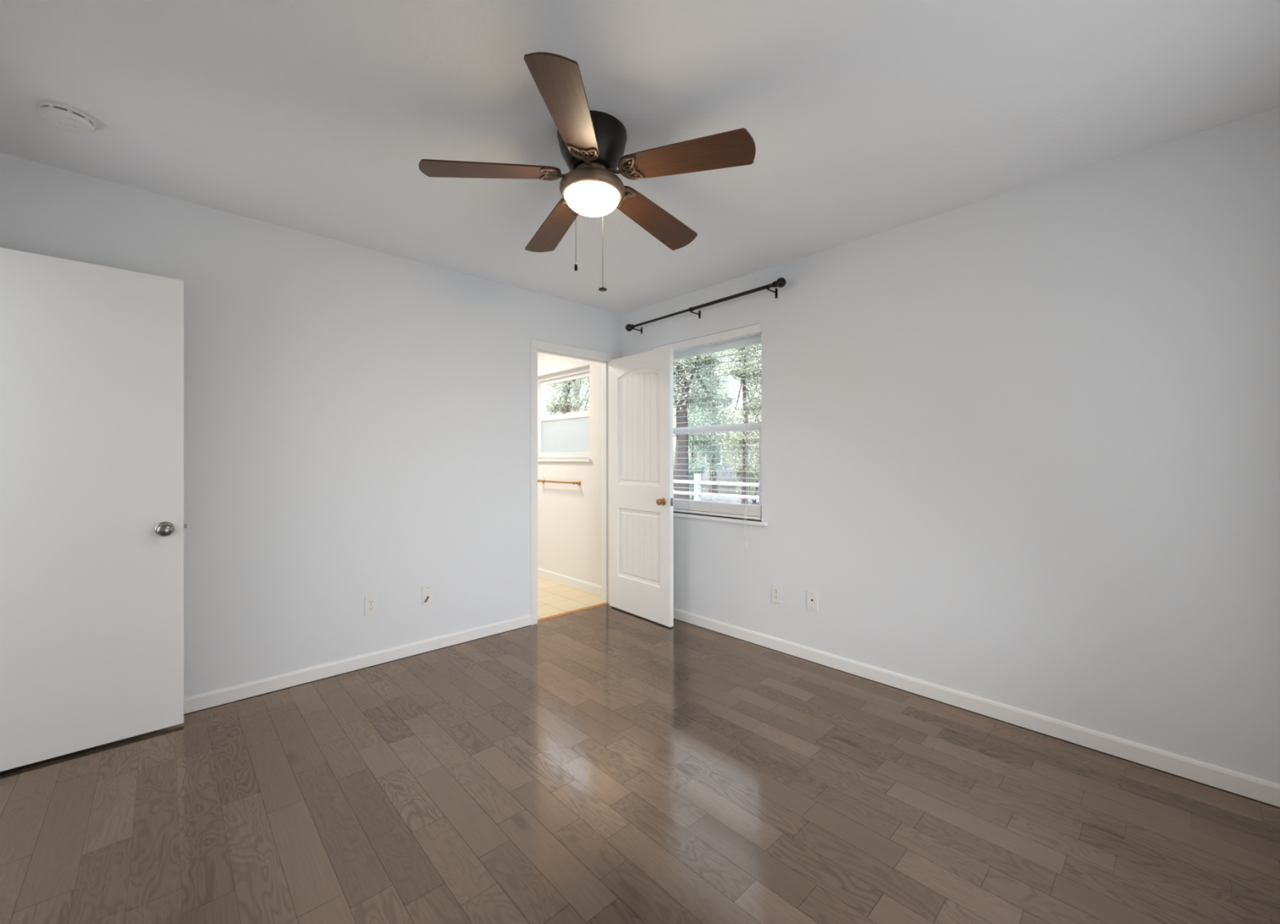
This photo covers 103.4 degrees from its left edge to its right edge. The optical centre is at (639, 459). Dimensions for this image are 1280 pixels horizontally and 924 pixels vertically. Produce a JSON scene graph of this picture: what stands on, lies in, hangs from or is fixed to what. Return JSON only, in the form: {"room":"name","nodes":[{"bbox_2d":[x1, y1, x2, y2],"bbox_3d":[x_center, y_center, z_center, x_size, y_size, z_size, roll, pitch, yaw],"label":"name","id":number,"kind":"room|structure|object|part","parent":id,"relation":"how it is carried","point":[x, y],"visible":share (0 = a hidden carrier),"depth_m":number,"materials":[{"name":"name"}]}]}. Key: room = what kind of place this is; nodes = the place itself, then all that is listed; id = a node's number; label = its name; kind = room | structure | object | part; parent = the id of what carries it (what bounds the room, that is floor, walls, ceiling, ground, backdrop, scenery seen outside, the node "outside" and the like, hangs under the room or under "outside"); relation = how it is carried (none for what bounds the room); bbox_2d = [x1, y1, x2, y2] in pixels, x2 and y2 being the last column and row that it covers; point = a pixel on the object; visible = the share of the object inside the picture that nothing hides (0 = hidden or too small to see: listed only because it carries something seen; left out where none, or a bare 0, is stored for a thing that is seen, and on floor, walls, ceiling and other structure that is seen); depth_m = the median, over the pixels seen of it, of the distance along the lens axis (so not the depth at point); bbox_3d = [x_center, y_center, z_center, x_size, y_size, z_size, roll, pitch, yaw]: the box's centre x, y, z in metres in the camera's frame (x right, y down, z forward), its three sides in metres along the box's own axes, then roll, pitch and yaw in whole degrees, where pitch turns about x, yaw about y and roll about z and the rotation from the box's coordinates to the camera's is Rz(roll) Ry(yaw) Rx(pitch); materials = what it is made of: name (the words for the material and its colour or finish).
{"room":"empty bedroom","nodes":[
{"label":"empty bedroom","id":0,"kind":"room"},
{"bbox_2d":[0,152,621,697],"bbox_3d":[-1.539,-0.010,3.075,3.680,2.440,0.115,0,0,-43],"label":"wall","id":1,"kind":"structure","parent":0,"point":[357,420],"depth_m":2.81,"materials":[{"name":"white paint"}]},
{"bbox_2d":[183,614,531,714],"bbox_3d":[-1.772,1.170,2.768,2.680,0.075,0.013,0,0,-43],"label":"baseboard","id":2,"kind":"structure","parent":1,"relation":"attached to","point":[207,700],"depth_m":2.84,"materials":[{"name":"white paint"}]},
{"bbox_2d":[364,594,377,616],"bbox_3d":[-1.573,0.855,2.958,0.070,0.115,0.008,0,0,-43],"label":"wall outlet","id":3,"kind":"object","parent":1,"relation":"attached to","point":[371,602],"visible":1,"depth_m":2.95,"materials":[{"name":"white plastic"}]},
{"bbox_2d":[368,606,374,611],"bbox_3d":[-1.571,0.875,2.956,0.034,0.027,0.002,0,0,-43],"label":"receptacle","id":4,"kind":"object","parent":3,"relation":"attached to","point":[370,608],"depth_m":2.96,"materials":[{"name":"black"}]},
{"bbox_2d":[368,600,374,604],"bbox_3d":[-1.571,0.836,2.956,0.034,0.027,0.002,0,0,-43],"label":"receptacle","id":5,"kind":"object","parent":3,"relation":"attached to","point":[370,602],"depth_m":2.96,"materials":[{"name":"white plastic"}]},
{"bbox_2d":[422,584,433,604],"bbox_3d":[-1.330,0.851,3.175,0.070,0.115,0.027,0,0,-43],"label":"cable plate","id":6,"kind":"object","parent":1,"relation":"attached to","point":[428,590],"visible":1,"depth_m":3.18,"materials":[{"name":"white plastic"}]},
{"bbox_2d":[530,338,621,625],"bbox_3d":[-0.518,0.164,4.024,0.868,2.092,0.135,0,0,-43],"label":"trim","id":7,"kind":"structure","parent":1,"relation":"attached to","point":[537,346],"depth_m":3.87,"materials":[{"name":"white paint"}]},
{"bbox_2d":[609,346,673,626],"bbox_3d":[-0.004,0.195,3.892,0.143,2.011,0.725,0,0,-41],"label":"door","id":8,"kind":"structure","parent":1,"relation":"in","point":[642,384],"depth_m":3.85,"materials":[{"name":"white paint"}]},
{"bbox_3d":[0.147,0.307,3.650,0.054,0.057,0.057,0,0,-41],"label":"knob","id":9,"kind":"part","parent":8,"relation":"part of","materials":[{"name":"gold metal"}]},
{"bbox_2d":[537,602,608,621],"bbox_3d":[-0.539,1.205,4.005,0.710,0.010,0.038,0,0,-43],"label":"trim","id":10,"kind":"structure","parent":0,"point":[602,603],"depth_m":3.99,"materials":[{"name":"brown wood"}]},
{"bbox_2d":[0,576,1279,923],"bbox_3d":[-1.106,1.233,2.703,3.560,0.054,6.220,0,0,-43],"label":"floor","id":11,"kind":"structure","parent":0,"point":[604,764],"depth_m":1.75,"materials":[{"name":"brown wood"}]},
{"bbox_2d":[0,0,1279,314],"bbox_3d":[-0.191,-1.355,1.762,3.840,0.250,3.875,0,0,-43],"label":"ceiling","id":12,"kind":"structure","parent":0,"point":[864,118],"depth_m":1.76,"materials":[{"name":"white paint"}]},
{"bbox_2d":[36,100,96,134],"bbox_3d":[-2.040,-1.212,1.802,0.140,0.036,0.140,0,0,-43],"label":"smoke detector","id":13,"kind":"object","parent":12,"relation":"attached to","point":[67,117],"visible":1,"depth_m":1.78,"materials":[{"name":"white plastic"}]},
{"bbox_2d":[418,52,755,291],"bbox_3d":[-0.165,-0.946,1.939,1.150,0.566,1.167,0,0,-43],"label":"ceiling fan","id":14,"kind":"object","parent":12,"relation":"hanging from","point":[592,143],"visible":1,"depth_m":1.80,"materials":[{"name":"brown wood"}]},
{"bbox_3d":[-0.534,-1.044,1.828,0.494,0.006,0.147,-5,11,-13],"label":"blade","id":15,"kind":"part","parent":14,"relation":"part of","materials":[{"name":"brown wood"}]},
{"bbox_3d":[-0.365,-1.030,2.220,0.147,0.006,0.494,-13,-1,-32],"label":"blade","id":16,"kind":"part","parent":14,"relation":"part of","materials":[{"name":"brown wood"}]},
{"bbox_3d":[-0.214,-1.057,1.547,0.147,0.006,0.494,11,4,5],"label":"blade","id":17,"kind":"part","parent":14,"relation":"part of","materials":[{"name":"brown wood"}]},
{"bbox_3d":[-0.225,-0.849,1.802,0.004,0.308,0.015,0,0,26],"label":"pull chain","id":18,"kind":"part","parent":14,"relation":"part of","materials":[{"name":"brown metal"}]},
{"bbox_3d":[-0.180,-0.967,1.909,0.207,0.067,0.207,0,0,-43],"label":"lamp shade","id":19,"kind":"part","parent":14,"relation":"part of","materials":[{"name":"white glass"}]},
{"bbox_3d":[-0.148,-0.849,1.981,0.004,0.362,0.011,0,0,29],"label":"pull chain","id":20,"kind":"part","parent":14,"relation":"part of","materials":[{"name":"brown metal"}]},
{"bbox_3d":[0.060,-1.035,2.181,0.147,0.006,0.494,-17,-18,39],"label":"blade","id":21,"kind":"part","parent":14,"relation":"part of","materials":[{"name":"brown wood"}]},
{"bbox_3d":[0.154,-1.052,1.764,0.494,0.006,0.147,4,-12,23],"label":"blade","id":22,"kind":"part","parent":14,"relation":"part of","materials":[{"name":"brown wood"}]},
{"bbox_2d":[537,106,1279,784],"bbox_3d":[0.254,-0.010,3.972,0.160,2.440,6.480,0,0,-43],"label":"wall","id":23,"kind":"structure","parent":0,"point":[1020,447],"depth_m":2.25,"materials":[{"name":"white paint"}]},
{"bbox_2d":[537,478,580,485],"bbox_3d":[-0.805,0.220,4.926,0.071,0.052,0.662,0,0,-43],"label":"towel bar","id":24,"kind":"object","parent":23,"relation":"attached to","point":[578,482],"visible":0.89,"depth_m":4.83,"materials":[{"name":"gold metal"}]},
{"bbox_3d":[-0.596,0.220,4.704,0.071,0.052,0.052,0,0,-43],"label":"post","id":25,"kind":"part","parent":24,"relation":"part of","materials":[{"name":"gold metal"}]},
{"bbox_2d":[537,367,591,462],"bbox_3d":[-0.767,-0.422,5.026,0.178,0.886,1.077,0,0,-43],"label":"window","id":26,"kind":"structure","parent":23,"relation":"in","point":[562,437],"depth_m":5.07,"materials":[{"name":"white plastic"}]},
{"bbox_3d":[-0.741,-0.243,5.045,0.026,0.437,0.958,0,0,-43],"label":"sash","id":27,"kind":"part","parent":26,"relation":"part of","materials":[{"name":"white glass"}]},
{"bbox_3d":[-0.793,0.009,5.001,0.106,0.024,1.077,0,0,-43],"label":"sill","id":28,"kind":"part","parent":26,"relation":"part of","materials":[{"name":"white paint"}]},
{"bbox_3d":[-0.718,-0.618,5.067,0.026,0.423,0.958,0,0,-43],"label":"sash","id":29,"kind":"part","parent":26,"relation":"part of","materials":[{"name":"clear glass"}]},
{"bbox_3d":[-0.741,-0.235,5.045,0.004,0.342,0.876,0,0,-43],"label":"pane","id":30,"kind":"part","parent":26,"relation":"part of","materials":[{"name":"white glass"}]},
{"bbox_2d":[537,568,601,595],"bbox_3d":[-1.098,1.166,5.279,0.013,0.082,2.484,0,0,-43],"label":"baseboard","id":31,"kind":"structure","parent":23,"relation":"attached to","point":[578,584],"depth_m":4.80,"materials":[{"name":"white paint"}]},
{"bbox_2d":[625,277,786,333],"bbox_3d":[0.410,-1.063,3.595,0.130,0.082,1.436,0,0,-43],"label":"curtain rod","id":32,"kind":"object","parent":23,"relation":"attached to","point":[780,282],"visible":1,"depth_m":3.40,"materials":[{"name":"black metal"}]},
{"bbox_2d":[673,333,767,526],"bbox_3d":[0.488,-0.230,3.696,0.178,1.319,1.095,0,0,-43],"label":"window","id":33,"kind":"structure","parent":23,"relation":"in","point":[755,340],"depth_m":3.60,"materials":[{"name":"white plastic"}]},
{"bbox_2d":[651,322,761,546],"bbox_3d":[0.449,-0.160,3.665,0.102,1.458,1.013,0,0,-43],"label":"window blind","id":34,"kind":"object","parent":33,"relation":"attached to","point":[747,511],"visible":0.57,"depth_m":3.56,"materials":[{"name":"white plastic"}]},
{"bbox_3d":[0.385,-0.227,3.766,0.055,1.215,0.002,0,0,-43],"label":"ladder cord","id":35,"kind":"part","parent":34,"relation":"part of","materials":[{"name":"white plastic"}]},
{"bbox_3d":[0.527,-0.227,3.615,0.055,1.215,0.002,0,0,-43],"label":"ladder cord","id":36,"kind":"part","parent":34,"relation":"part of","materials":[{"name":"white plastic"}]},
{"bbox_3d":[0.466,0.388,3.680,0.050,0.020,0.993,0,0,-43],"label":"rail","id":37,"kind":"part","parent":34,"relation":"part of","materials":[{"name":"white plastic"}]},
{"bbox_3d":[0.703,-0.179,3.357,0.007,1.321,0.041,0,0,28],"label":"lift cord","id":38,"kind":"part","parent":34,"relation":"part of","materials":[{"name":"white plastic"}]},
{"bbox_3d":[0.711,-0.147,3.349,0.007,1.385,0.041,0,0,28],"label":"lift cord","id":39,"kind":"part","parent":34,"relation":"part of","materials":[{"name":"white plastic"}]},
{"bbox_3d":[0.729,-0.227,3.401,0.055,1.215,0.002,0,0,-43],"label":"ladder cord","id":40,"kind":"part","parent":34,"relation":"part of","materials":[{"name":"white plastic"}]},
{"bbox_3d":[0.532,-0.529,3.742,0.026,0.652,0.961,0,0,-43],"label":"sash","id":41,"kind":"part","parent":33,"relation":"part of","materials":[{"name":"white plastic"}]},
{"bbox_3d":[0.509,0.068,3.720,0.026,0.631,0.961,0,0,-43],"label":"sash","id":42,"kind":"part","parent":33,"relation":"part of","materials":[{"name":"white plastic"}]},
{"bbox_3d":[0.462,0.417,3.671,0.106,0.024,1.095,0,0,-43],"label":"sill","id":43,"kind":"part","parent":33,"relation":"part of","materials":[{"name":"white paint"}]},
{"bbox_2d":[771,583,782,604],"bbox_3d":[0.865,0.852,3.201,0.008,0.115,0.070,0,0,-43],"label":"wall outlet","id":44,"kind":"object","parent":23,"relation":"attached to","point":[776,590],"visible":1,"depth_m":3.20,"materials":[{"name":"white plastic"}]},
{"bbox_2d":[806,590,817,611],"bbox_3d":[1.031,0.847,3.026,0.007,0.115,0.070,0,0,-43],"label":"jack plate","id":45,"kind":"object","parent":23,"relation":"attached to","point":[811,597],"visible":1,"depth_m":3.02,"materials":[{"name":"white plastic"}]},
{"bbox_2d":[673,608,1279,807],"bbox_3d":[1.076,1.170,2.974,0.013,0.075,3.619,0,0,-43],"label":"baseboard","id":46,"kind":"structure","parent":23,"relation":"attached to","point":[1237,783],"depth_m":2.25,"materials":[{"name":"white paint"}]},
{"bbox_3d":[-1.553,-0.010,0.495,0.120,2.440,3.620,0,0,-43],"label":"wall","id":47,"kind":"structure","parent":0,"visible":0},
{"bbox_2d":[0,247,186,772],"bbox_3d":[-2.356,0.192,2.043,0.782,2.008,0.165,0,0,-43],"label":"door","id":48,"kind":"structure","parent":47,"relation":"in","point":[92,526],"depth_m":2.09,"materials":[{"name":"white paint"}]},
{"bbox_3d":[-2.091,0.310,2.224,0.064,0.064,0.065,0,0,-43],"label":"knob","id":49,"kind":"part","parent":48,"relation":"part of","materials":[{"name":"silver metal"}]},
{"label":"outside","id":50,"kind":"structure","parent":0,"visible":0},
{"bbox_2d":[689,495,759,505],"bbox_3d":[2.185,1.350,16.819,3.400,0.020,75.000,0,0,-43],"label":"driveway","id":51,"kind":"structure","parent":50,"point":[725,500],"depth_m":16.67,"materials":[{"name":"concrete"}]},
{"bbox_2d":[675,412,719,500],"bbox_3d":[1.745,-0.044,15.371,1.504,2.810,1.055,0,0,-43],"label":"leafy tree","id":52,"kind":"object","parent":51,"relation":"on","point":[694,442],"visible":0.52,"depth_m":15.22,"materials":[{"name":"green plant"}]},
{"bbox_2d":[725,446,759,502],"bbox_3d":[3.501,0.450,15.507,1.379,1.834,1.428,0,0,-43],"label":"leafy shrub","id":53,"kind":"object","parent":51,"relation":"on","point":[738,473],"visible":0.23,"depth_m":15.29,"materials":[{"name":"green plant"}]},
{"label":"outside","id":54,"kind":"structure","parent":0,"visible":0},
{"bbox_2d":[673,479,759,494],"bbox_3d":[16.581,1.460,30.398,59.820,0.200,75.000,0,0,-43],"label":"ground","id":55,"kind":"structure","parent":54,"point":[719,486],"depth_m":23.88,"materials":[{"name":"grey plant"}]},
{"bbox_2d":[545,377,589,415],"bbox_3d":[-1.939,-1.150,13.419,2.341,5.023,2.640,0,0,-43],"label":"leafy tree","id":56,"kind":"object","parent":55,"relation":"on","point":[564,399],"visible":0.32,"depth_m":13.48,"materials":[{"name":"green plant"}]},
{"bbox_2d":[545,377,589,414],"bbox_3d":[-2.435,-2.189,19.338,3.651,7.101,3.207,0,0,15],"label":"leafy tree","id":57,"kind":"object","parent":55,"relation":"on","point":[585,397],"visible":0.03,"depth_m":19.11,"materials":[{"name":"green plant"}]},
{"bbox_2d":[673,448,705,500],"bbox_3d":[1.023,0.483,13.695,1.308,1.767,1.359,0,0,-32],"label":"leafy shrub","id":58,"kind":"object","parent":55,"relation":"on","point":[691,468],"visible":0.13,"depth_m":13.53,"materials":[{"name":"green plant"}]},
{"bbox_2d":[673,358,741,484],"bbox_3d":[2.909,-2.496,26.535,4.791,9.077,3.956,0,0,34],"label":"leafy tree","id":59,"kind":"object","parent":55,"relation":"on","point":[695,455],"visible":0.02,"depth_m":26.30,"materials":[{"name":"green plant"}]},
{"bbox_2d":[675,351,741,493],"bbox_3d":[2.669,-2.320,20.194,2.873,7.362,4.165,0,0,4],"label":"leafy tree","id":60,"kind":"object","parent":55,"relation":"on","point":[714,467],"visible":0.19,"depth_m":19.67,"materials":[{"name":"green plant"}]},
{"bbox_2d":[673,349,745,499],"bbox_3d":[1.018,-1.329,11.724,2.316,5.379,2.591,0,0,-43],"label":"leafy tree","id":61,"kind":"object","parent":55,"relation":"on","point":[680,447],"visible":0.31,"depth_m":11.69,"materials":[{"name":"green plant"}]},
{"bbox_2d":[673,473,759,500],"bbox_3d":[0.835,0.810,9.360,0.090,1.100,12.000,0,0,-43],"label":"rail fence","id":62,"kind":"object","parent":55,"relation":"on","point":[696,479],"visible":0.09,"depth_m":9.03,"materials":[{"name":"grey paint"}]},
{"bbox_3d":[1.041,0.810,9.142,0.090,1.100,0.090,0,0,-43],"label":"post","id":63,"kind":"part","parent":62,"relation":"part of","materials":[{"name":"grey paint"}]},
{"bbox_3d":[0.835,0.625,9.360,0.040,0.056,12.000,0,0,-43],"label":"rail","id":64,"kind":"part","parent":62,"relation":"part of","materials":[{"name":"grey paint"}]},
{"bbox_3d":[0.835,0.415,9.360,0.040,0.056,12.000,0,0,-43],"label":"rail","id":65,"kind":"part","parent":62,"relation":"part of","materials":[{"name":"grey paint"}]},
{"bbox_2d":[696,409,761,480],"bbox_3d":[11.952,-1.140,31.531,8.200,5.000,18.200,0,0,-43],"label":"house","id":66,"kind":"structure","parent":55,"relation":"on","point":[725,473],"depth_m":33.26,"materials":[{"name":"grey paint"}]},
{"bbox_3d":[4.908,-0.290,33.822,0.015,1.100,1.200,0,0,-43],"label":"pane","id":67,"kind":"part","parent":66,"relation":"part of","materials":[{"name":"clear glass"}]},
{"bbox_2d":[713,343,761,504],"bbox_3d":[2.781,-1.335,13.627,1.778,5.394,1.868,0,0,-43],"label":"leafy tree","id":68,"kind":"object","parent":55,"relation":"on","point":[741,438],"visible":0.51,"depth_m":13.31,"materials":[{"name":"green plant"}]},
{"bbox_2d":[740,352,761,463],"bbox_3d":[6.058,-2.790,23.207,3.903,8.302,4.003,0,0,-38],"label":"leafy tree","id":69,"kind":"object","parent":55,"relation":"on","point":[756,353],"visible":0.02,"depth_m":23.95,"materials":[{"name":"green plant"}]}
]}

